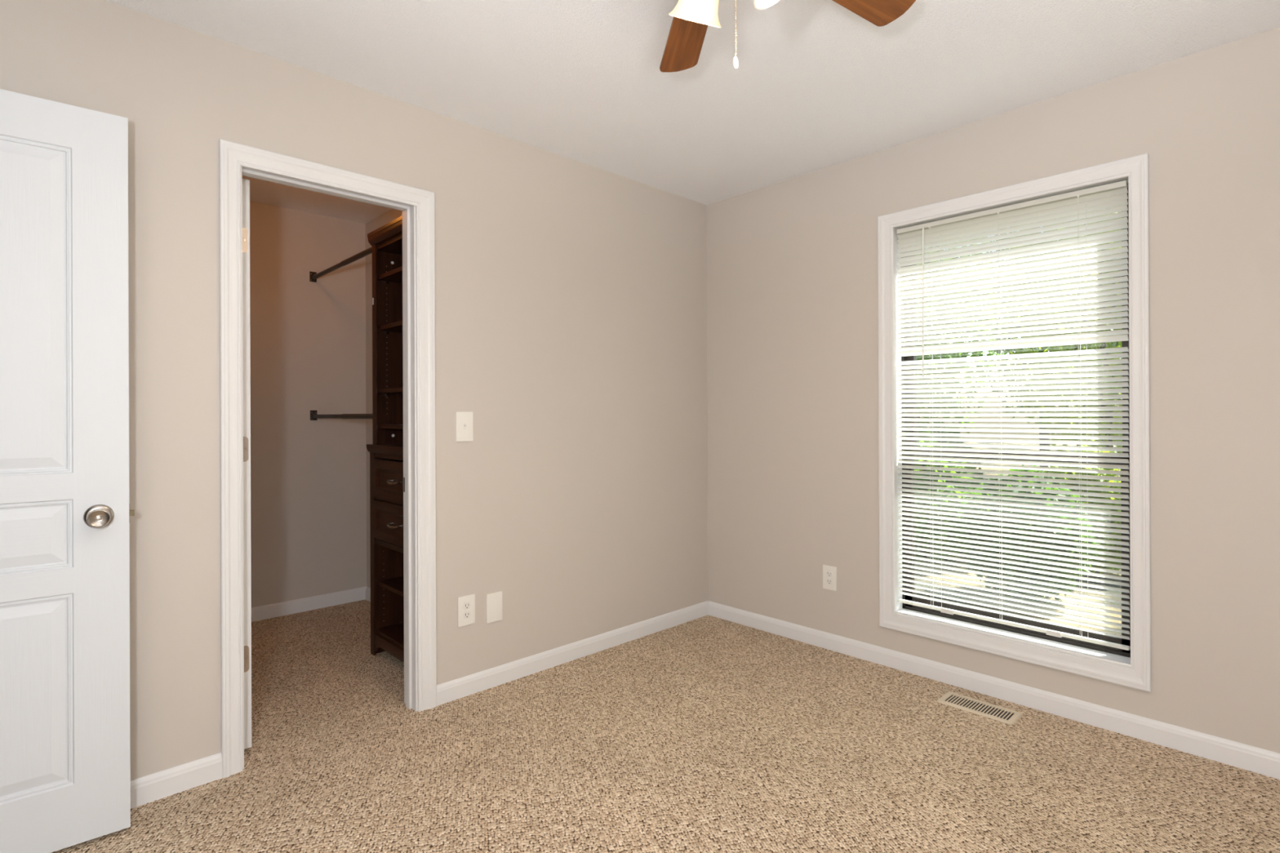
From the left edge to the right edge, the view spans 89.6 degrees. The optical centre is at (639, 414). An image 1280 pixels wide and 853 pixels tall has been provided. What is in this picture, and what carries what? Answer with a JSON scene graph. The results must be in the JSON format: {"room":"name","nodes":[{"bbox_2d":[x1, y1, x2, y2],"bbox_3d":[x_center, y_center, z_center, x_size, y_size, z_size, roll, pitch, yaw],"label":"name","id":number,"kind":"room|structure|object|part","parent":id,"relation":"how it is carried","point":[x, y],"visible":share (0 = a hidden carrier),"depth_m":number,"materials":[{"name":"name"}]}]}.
{"room":"empty bedroom","nodes":[
{"label":"empty bedroom","id":0,"kind":"room"},
{"bbox_2d":[249,200,366,607],"bbox_3d":[-2.340,-0.018,3.734,1.647,2.440,0.100,0,0,-44],"label":"wall","id":1,"kind":"structure","parent":0,"point":[308,477],"depth_m":3.95,"materials":[{"name":"grey paint"}]},
{"bbox_2d":[251,586,366,622],"bbox_3d":[-2.296,1.162,3.692,1.447,0.080,0.013,0,0,-44],"label":"baseboard","id":2,"kind":"structure","parent":1,"relation":"attached to","point":[301,605],"depth_m":3.94,"materials":[{"name":"white paint"}]},
{"bbox_2d":[309,246,372,282],"bbox_3d":[-1.663,-0.850,3.609,0.040,0.062,1.022,0,0,-44],"label":"closet rod","id":3,"kind":"object","parent":1,"relation":"attached to","point":[313,276],"visible":0.99,"depth_m":3.61,"materials":[{"name":"brown metal"}]},
{"bbox_2d":[310,410,372,420],"bbox_3d":[-1.660,0.004,3.608,0.040,0.062,1.022,0,0,-44],"label":"closet rod","id":4,"kind":"object","parent":1,"relation":"attached to","point":[313,414],"visible":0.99,"depth_m":3.63,"materials":[{"name":"brown metal"}]},
{"bbox_3d":[-1.658,0.011,3.607,0.028,0.028,1.018,0,0,-44],"label":"rod","id":5,"kind":"part","parent":4,"relation":"part of","materials":[{"name":"brown metal"}]},
{"bbox_2d":[0,0,707,780],"bbox_3d":[-0.952,-0.024,2.627,3.640,2.440,0.110,0,0,-44],"label":"wall","id":6,"kind":"structure","parent":0,"point":[571,295],"depth_m":2.75,"materials":[{"name":"grey paint"}]},
{"bbox_2d":[130,752,222,808],"bbox_3d":[-1.759,1.159,1.762,1.052,0.080,0.013,0,0,-44],"label":"baseboard","id":7,"kind":"structure","parent":6,"relation":"attached to","point":[146,789],"depth_m":2.04,"materials":[{"name":"white paint"}]},
{"bbox_2d":[241,178,251,749],"bbox_3d":[-1.604,0.176,2.497,0.146,2.015,0.609,0,0,-44],"label":"door","id":8,"kind":"structure","parent":6,"relation":"in","point":[245,183],"depth_m":2.28,"materials":[{"name":"white paint"}]},
{"bbox_2d":[218,138,436,778],"bbox_3d":[-1.111,0.144,2.385,0.750,2.104,0.018,0,0,-44],"label":"trim","id":9,"kind":"structure","parent":6,"relation":"attached to","point":[233,156],"depth_m":2.18,"materials":[{"name":"white paint"}]},
{"bbox_2d":[240,166,417,768],"bbox_3d":[-1.161,0.167,2.425,0.640,2.059,0.110,0,0,-44],"label":"trim","id":10,"kind":"structure","parent":6,"relation":"attached to","point":[409,299],"depth_m":2.61,"materials":[{"name":"white paint"}]},
{"bbox_3d":[-0.968,0.291,2.659,0.002,0.060,0.026,0,0,-44],"label":"strike plate","id":11,"kind":"part","parent":10,"relation":"part of","materials":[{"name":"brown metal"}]},
{"bbox_2d":[455,411,473,441],"bbox_3d":[-0.743,0.052,2.739,0.079,0.126,0.017,0,0,-44],"label":"light switch","id":12,"kind":"object","parent":6,"relation":"attached to","point":[464,420],"visible":1,"depth_m":2.74,"materials":[{"name":"white plastic"}]},
{"bbox_2d":[457,594,475,627],"bbox_3d":[-0.738,0.835,2.745,0.079,0.126,0.009,0,0,-44],"label":"wall outlet","id":13,"kind":"object","parent":6,"relation":"attached to","point":[466,604],"visible":1,"depth_m":2.74,"materials":[{"name":"white plastic"}]},
{"bbox_2d":[462,611,471,618],"bbox_3d":[-0.737,0.855,2.744,0.034,0.028,0.003,0,0,-44],"label":"receptacle","id":14,"kind":"object","parent":13,"relation":"attached to","point":[466,615],"depth_m":2.74,"materials":[{"name":"white plastic"}]},
{"bbox_2d":[462,602,471,609],"bbox_3d":[-0.737,0.816,2.744,0.034,0.028,0.003,0,0,-44],"label":"receptacle","id":15,"kind":"object","parent":13,"relation":"attached to","point":[466,606],"depth_m":2.74,"materials":[{"name":"white plastic"}]},
{"bbox_2d":[486,591,502,623],"bbox_3d":[-0.641,0.849,2.840,0.078,0.127,0.007,0,0,-44],"label":"blank plate","id":16,"kind":"object","parent":6,"relation":"attached to","point":[494,600],"visible":1,"depth_m":2.84,"materials":[{"name":"white plastic"}]},
{"bbox_2d":[436,600,708,706],"bbox_3d":[-0.214,1.153,3.243,1.728,0.080,0.013,0,0,-44],"label":"baseboard","id":17,"kind":"structure","parent":6,"relation":"attached to","point":[466,686],"depth_m":3.07,"materials":[{"name":"white paint"}]},
{"bbox_2d":[365,208,402,587],"bbox_3d":[-1.175,-0.023,3.636,0.100,2.440,1.655,0,0,-44],"label":"wall","id":18,"kind":"structure","parent":0,"point":[387,217],"depth_m":4.16,"materials":[{"name":"grey paint"}]},
{"bbox_2d":[365,586,370,602],"bbox_3d":[-1.206,1.157,3.591,0.013,0.080,1.642,0,0,-44],"label":"baseboard","id":19,"kind":"structure","parent":18,"relation":"attached to","point":[367,589],"depth_m":4.15,"materials":[{"name":"white paint"}]},
{"bbox_2d":[51,599,1279,852],"bbox_3d":[-0.796,1.270,1.732,5.140,0.150,5.190,0,0,-44],"label":"floor","id":20,"kind":"structure","parent":0,"point":[707,734],"depth_m":2.16,"materials":[{"name":"carpet"}]},
{"bbox_2d":[366,215,404,662],"bbox_3d":[-1.023,0.150,3.115,0.387,2.092,0.637,0,0,-44],"label":"tall cabinet","id":21,"kind":"object","parent":20,"relation":"on","point":[386,451],"visible":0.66,"depth_m":3.21,"materials":[{"name":"brown wood"}]},
{"bbox_3d":[-1.021,-0.868,3.116,0.365,0.056,0.574,0,0,-44],"label":"crown","id":22,"kind":"part","parent":21,"relation":"part of","materials":[{"name":"brown wood"}]},
{"bbox_3d":[-1.131,0.312,3.005,0.018,0.182,0.538,0,0,-44],"label":"drawer","id":23,"kind":"part","parent":21,"relation":"part of","materials":[{"name":"brown wood"}]},
{"bbox_3d":[-1.130,0.514,3.005,0.018,0.186,0.538,0,0,-44],"label":"drawer","id":24,"kind":"part","parent":21,"relation":"part of","materials":[{"name":"brown wood"}]},
{"bbox_3d":[-1.007,0.200,3.124,0.339,0.026,0.588,0,0,-44],"label":"rail","id":25,"kind":"part","parent":21,"relation":"part of","materials":[{"name":"brown wood"}]},
{"bbox_3d":[-1.119,0.412,3.016,0.026,0.014,0.588,0,0,-44],"label":"drawer rail","id":26,"kind":"part","parent":21,"relation":"part of","materials":[{"name":"brown wood"}]},
{"bbox_2d":[377,266,402,283],"bbox_3d":[-1.006,-0.680,3.129,0.327,0.020,0.534,0,0,-44],"label":"shelf","id":27,"kind":"object","parent":21,"relation":"attached to","point":[394,276],"depth_m":3.16,"materials":[{"name":"brown wood"}]},
{"bbox_2d":[377,320,402,333],"bbox_3d":[-1.005,-0.428,3.129,0.327,0.020,0.534,0,0,-44],"label":"shelf","id":28,"kind":"object","parent":21,"relation":"attached to","point":[397,326],"depth_m":3.16,"materials":[{"name":"brown wood"}]},
{"bbox_2d":[376,622,404,649],"bbox_3d":[-1.001,1.079,3.126,0.333,0.018,0.588,0,0,-44],"label":"shelf","id":29,"kind":"object","parent":21,"relation":"attached to","point":[393,632],"depth_m":3.16,"materials":[{"name":"brown wood"}]},
{"bbox_2d":[377,387,403,394],"bbox_3d":[-1.004,-0.116,3.128,0.327,0.020,0.534,0,0,-44],"label":"shelf","id":30,"kind":"object","parent":21,"relation":"attached to","point":[380,390],"depth_m":3.14,"materials":[{"name":"brown wood"}]},
{"bbox_2d":[377,423,403,429],"bbox_3d":[-1.003,0.058,3.128,0.327,0.020,0.534,0,0,-44],"label":"shelf","id":31,"kind":"object","parent":21,"relation":"attached to","point":[380,426],"depth_m":3.13,"materials":[{"name":"brown wood"}]},
{"bbox_2d":[377,576,404,596],"bbox_3d":[-0.998,0.842,3.130,0.321,0.019,0.586,0,0,-44],"label":"shelf","id":32,"kind":"object","parent":21,"relation":"attached to","point":[395,584],"depth_m":3.18,"materials":[{"name":"brown wood"}]},
{"bbox_3d":[-1.144,0.517,2.991,0.039,0.022,0.117,0,0,-44],"label":"handle","id":33,"kind":"part","parent":21,"relation":"part of","materials":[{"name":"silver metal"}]},
{"bbox_3d":[-1.145,0.315,2.991,0.039,0.022,0.117,0,0,-44],"label":"handle","id":34,"kind":"part","parent":21,"relation":"part of","materials":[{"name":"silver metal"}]},
{"bbox_2d":[937,692,1022,724],"bbox_3d":[1.368,1.183,2.605,0.132,0.006,0.284,0,0,-44],"label":"floor vent","id":35,"kind":"object","parent":20,"relation":"in","point":[1010,717],"visible":1,"depth_m":2.59,"materials":[{"name":"beige metal"}]},
{"bbox_2d":[106,0,1279,223],"bbox_3d":[-0.806,-1.305,1.733,5.140,0.120,5.190,0,0,-44],"label":"ceiling","id":36,"kind":"structure","parent":0,"point":[815,85],"depth_m":2.30,"materials":[{"name":"white paint"}]},
{"bbox_2d":[659,0,915,71],"bbox_3d":[0.223,-1.003,1.384,1.258,0.493,1.196,0,0,-44],"label":"ceiling fan","id":37,"kind":"object","parent":36,"relation":"hanging from","point":[691,19],"visible":1,"depth_m":1.76,"materials":[{"name":"brown wood"}]},
{"bbox_3d":[0.140,-1.099,1.824,0.122,0.006,0.477,-12,1,-5],"label":"fan blade","id":38,"kind":"part","parent":37,"relation":"part of","materials":[{"name":"brown wood"}]},
{"bbox_3d":[0.142,-0.982,1.497,0.130,0.121,0.130,0,33,-23],"label":"lamp shade","id":39,"kind":"part","parent":37,"relation":"part of","materials":[{"name":"white glass"}]},
{"bbox_3d":[0.209,-0.907,1.412,0.003,0.251,0.003,0,0,-44],"label":"pull chain","id":40,"kind":"part","parent":37,"relation":"part of","materials":[{"name":"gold metal"}]},
{"bbox_3d":[0.269,-0.982,1.400,0.130,0.121,0.130,-33,-4,6],"label":"lamp shade","id":41,"kind":"part","parent":37,"relation":"part of","materials":[{"name":"white glass"}]},
{"bbox_3d":[0.523,-1.101,1.639,0.477,0.006,0.122,0,-12,-33],"label":"fan blade","id":42,"kind":"part","parent":37,"relation":"part of","materials":[{"name":"brown wood"}]},
{"bbox_2d":[706,26,1279,753],"bbox_3d":[1.555,-0.034,2.751,0.152,2.440,3.180,0,0,-44],"label":"wall","id":43,"kind":"structure","parent":0,"point":[792,264],"depth_m":2.44,"materials":[{"name":"grey paint"}]},
{"bbox_2d":[822,564,836,591],"bbox_3d":[0.959,0.827,3.261,0.009,0.120,0.076,0,0,-44],"label":"wall outlet","id":44,"kind":"object","parent":43,"relation":"attached to","point":[829,573],"visible":1,"depth_m":3.26,"materials":[{"name":"white plastic"}]},
{"bbox_2d":[826,578,832,585],"bbox_3d":[0.958,0.847,3.259,0.003,0.028,0.034,0,0,-44],"label":"receptacle","id":45,"kind":"object","parent":44,"relation":"attached to","point":[828,581],"depth_m":3.26,"materials":[{"name":"white plastic"}]},
{"bbox_2d":[826,571,832,577],"bbox_3d":[0.957,0.807,3.259,0.003,0.028,0.034,0,0,-44],"label":"receptacle","id":46,"kind":"object","parent":44,"relation":"attached to","point":[828,574],"depth_m":3.26,"materials":[{"name":"white plastic"}]},
{"bbox_2d":[707,600,1279,779],"bbox_3d":[1.505,1.146,2.689,0.013,0.080,3.167,0,0,-44],"label":"baseboard","id":47,"kind":"structure","parent":43,"relation":"attached to","point":[1248,757],"depth_m":2.59,"materials":[{"name":"white paint"}]},
{"bbox_2d":[893,176,1130,664],"bbox_3d":[1.566,0.026,2.761,0.183,1.828,0.916,0,0,-44],"label":"window","id":48,"kind":"structure","parent":43,"relation":"in","point":[1069,644],"depth_m":2.80,"materials":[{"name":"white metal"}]},
{"bbox_2d":[896,180,1129,650],"bbox_3d":[1.511,0.008,2.712,0.046,1.752,0.874,0,0,-44],"label":"window blind","id":49,"kind":"object","parent":48,"relation":"attached to","point":[1055,209],"visible":1,"depth_m":2.67,"materials":[{"name":"white plastic"}]},
{"bbox_3d":[1.321,0.012,2.924,0.027,1.726,0.008,0,0,-44],"label":"ladder cord","id":50,"kind":"part","parent":49,"relation":"part of","materials":[{"name":"white fabric"}]},
{"bbox_3d":[1.350,0.017,2.894,0.001,1.720,0.001,0,0,-44],"label":"lift cord","id":51,"kind":"part","parent":49,"relation":"part of","materials":[{"name":"white fabric"}]},
{"bbox_3d":[1.518,0.011,2.718,0.027,1.726,0.008,0,0,-44],"label":"ladder cord","id":52,"kind":"part","parent":49,"relation":"part of","materials":[{"name":"white fabric"}]},
{"bbox_3d":[1.521,0.874,2.718,0.023,0.012,0.874,0,0,-44],"label":"rail","id":53,"kind":"part","parent":49,"relation":"part of","materials":[{"name":"white plastic"}]},
{"bbox_3d":[1.715,0.010,2.513,0.027,1.726,0.008,0,0,-44],"label":"ladder cord","id":54,"kind":"part","parent":49,"relation":"part of","materials":[{"name":"white fabric"}]},
{"bbox_3d":[1.731,0.015,2.497,0.001,1.720,0.001,0,0,-44],"label":"lift cord","id":55,"kind":"part","parent":49,"relation":"part of","materials":[{"name":"white fabric"}]},
{"bbox_3d":[1.571,0.530,2.763,0.028,0.760,0.868,0,0,-44],"label":"sash","id":56,"kind":"part","parent":48,"relation":"part of","materials":[{"name":"brown metal"}]},
{"bbox_3d":[1.589,-0.334,2.785,0.028,1.064,0.868,0,0,-44],"label":"sash","id":57,"kind":"part","parent":48,"relation":"part of","materials":[{"name":"brown metal"}]},
{"bbox_2d":[877,153,1151,692],"bbox_3d":[1.489,0.032,2.698,0.018,1.946,1.018,0,0,-44],"label":"trim","id":58,"kind":"structure","parent":43,"relation":"attached to","point":[1136,675],"depth_m":2.49,"materials":[{"name":"white paint"}]},
{"bbox_3d":[-1.087,-0.025,0.218,0.110,2.440,3.180,0,0,-44],"label":"wall","id":59,"kind":"structure","parent":0,"visible":0},
{"bbox_2d":[0,88,134,852],"bbox_3d":[-1.768,0.168,1.620,0.782,2.034,0.147,0,0,-40],"label":"door","id":60,"kind":"structure","parent":59,"relation":"in","point":[65,513],"depth_m":1.76,"materials":[{"name":"white paint"}]},
{"bbox_3d":[-1.498,0.286,1.786,0.067,0.067,0.056,0,0,-40],"label":"knob","id":61,"kind":"part","parent":60,"relation":"part of","materials":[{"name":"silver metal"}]},
{"label":"outside","id":62,"kind":"structure","parent":0,"visible":0},
{"bbox_2d":[914,441,1121,635],"bbox_3d":[16.291,1.634,16.302,39.828,0.100,56.000,0,0,-44],"label":"ground","id":63,"kind":"structure","parent":62,"point":[1014,443],"depth_m":5.85,"materials":[{"name":"green plant"}]},
{"bbox_2d":[917,247,966,427],"bbox_3d":[5.588,-1.679,14.052,3.149,6.618,3.084,0,0,-44],"label":"leafy tree","id":64,"kind":"object","parent":63,"relation":"on","point":[955,247],"visible":0.02,"depth_m":13.41,"materials":[{"name":"green plant"}]},
{"bbox_2d":[914,440,984,564],"bbox_3d":[3.158,0.959,7.183,1.258,1.415,1.285,0,0,-20],"label":"leafy shrub","id":65,"kind":"object","parent":63,"relation":"on","point":[915,464],"visible":0.15,"depth_m":6.83,"materials":[{"name":"green plant"}]},
{"bbox_2d":[916,421,983,521],"bbox_3d":[3.819,0.876,8.376,1.195,1.578,1.234,0,0,-44],"label":"leafy shrub","id":66,"kind":"object","parent":63,"relation":"on","point":[921,421],"visible":0.02,"depth_m":8.18,"materials":[{"name":"green plant"}]},
{"bbox_2d":[915,235,1005,437],"bbox_3d":[4.423,-1.067,10.337,2.538,5.399,2.512,0,0,-44],"label":"leafy tree","id":67,"kind":"object","parent":63,"relation":"on","point":[975,353],"visible":0.08,"depth_m":9.77,"materials":[{"name":"green plant"}]},
{"bbox_2d":[957,464,1100,604],"bbox_3d":[3.358,1.053,5.649,1.098,1.247,1.101,0,0,-44],"label":"leafy shrub","id":68,"kind":"object","parent":63,"relation":"on","point":[1020,470],"visible":0.34,"depth_m":5.41,"materials":[{"name":"green plant"}]},
{"bbox_2d":[965,222,1119,472],"bbox_3d":[9.622,-2.148,15.327,3.664,7.526,3.631,0,0,-44],"label":"leafy tree","id":69,"kind":"object","parent":63,"relation":"on","point":[1003,353],"visible":0.02,"depth_m":15.31,"materials":[{"name":"green plant"}]},
{"bbox_2d":[986,213,1122,446],"bbox_3d":[7.825,-1.628,11.402,3.092,6.496,3.109,0,0,-44],"label":"leafy tree","id":70,"kind":"object","parent":63,"relation":"on","point":[1115,344],"visible":0.02,"depth_m":11.51,"materials":[{"name":"green plant"}]},
{"bbox_2d":[1000,205,1122,533],"bbox_3d":[5.932,-1.007,8.171,2.369,5.262,2.382,0,0,-44],"label":"leafy tree","id":71,"kind":"object","parent":63,"relation":"on","point":[1106,344],"visible":0.12,"depth_m":8.13,"materials":[{"name":"green plant"}]},
{"bbox_2d":[1042,444,1121,576],"bbox_3d":[4.607,0.988,6.544,1.073,1.366,1.120,0,0,-44],"label":"leafy shrub","id":72,"kind":"object","parent":63,"relation":"on","point":[1051,472],"visible":0.2,"depth_m":6.28,"materials":[{"name":"green plant"}]}
]}

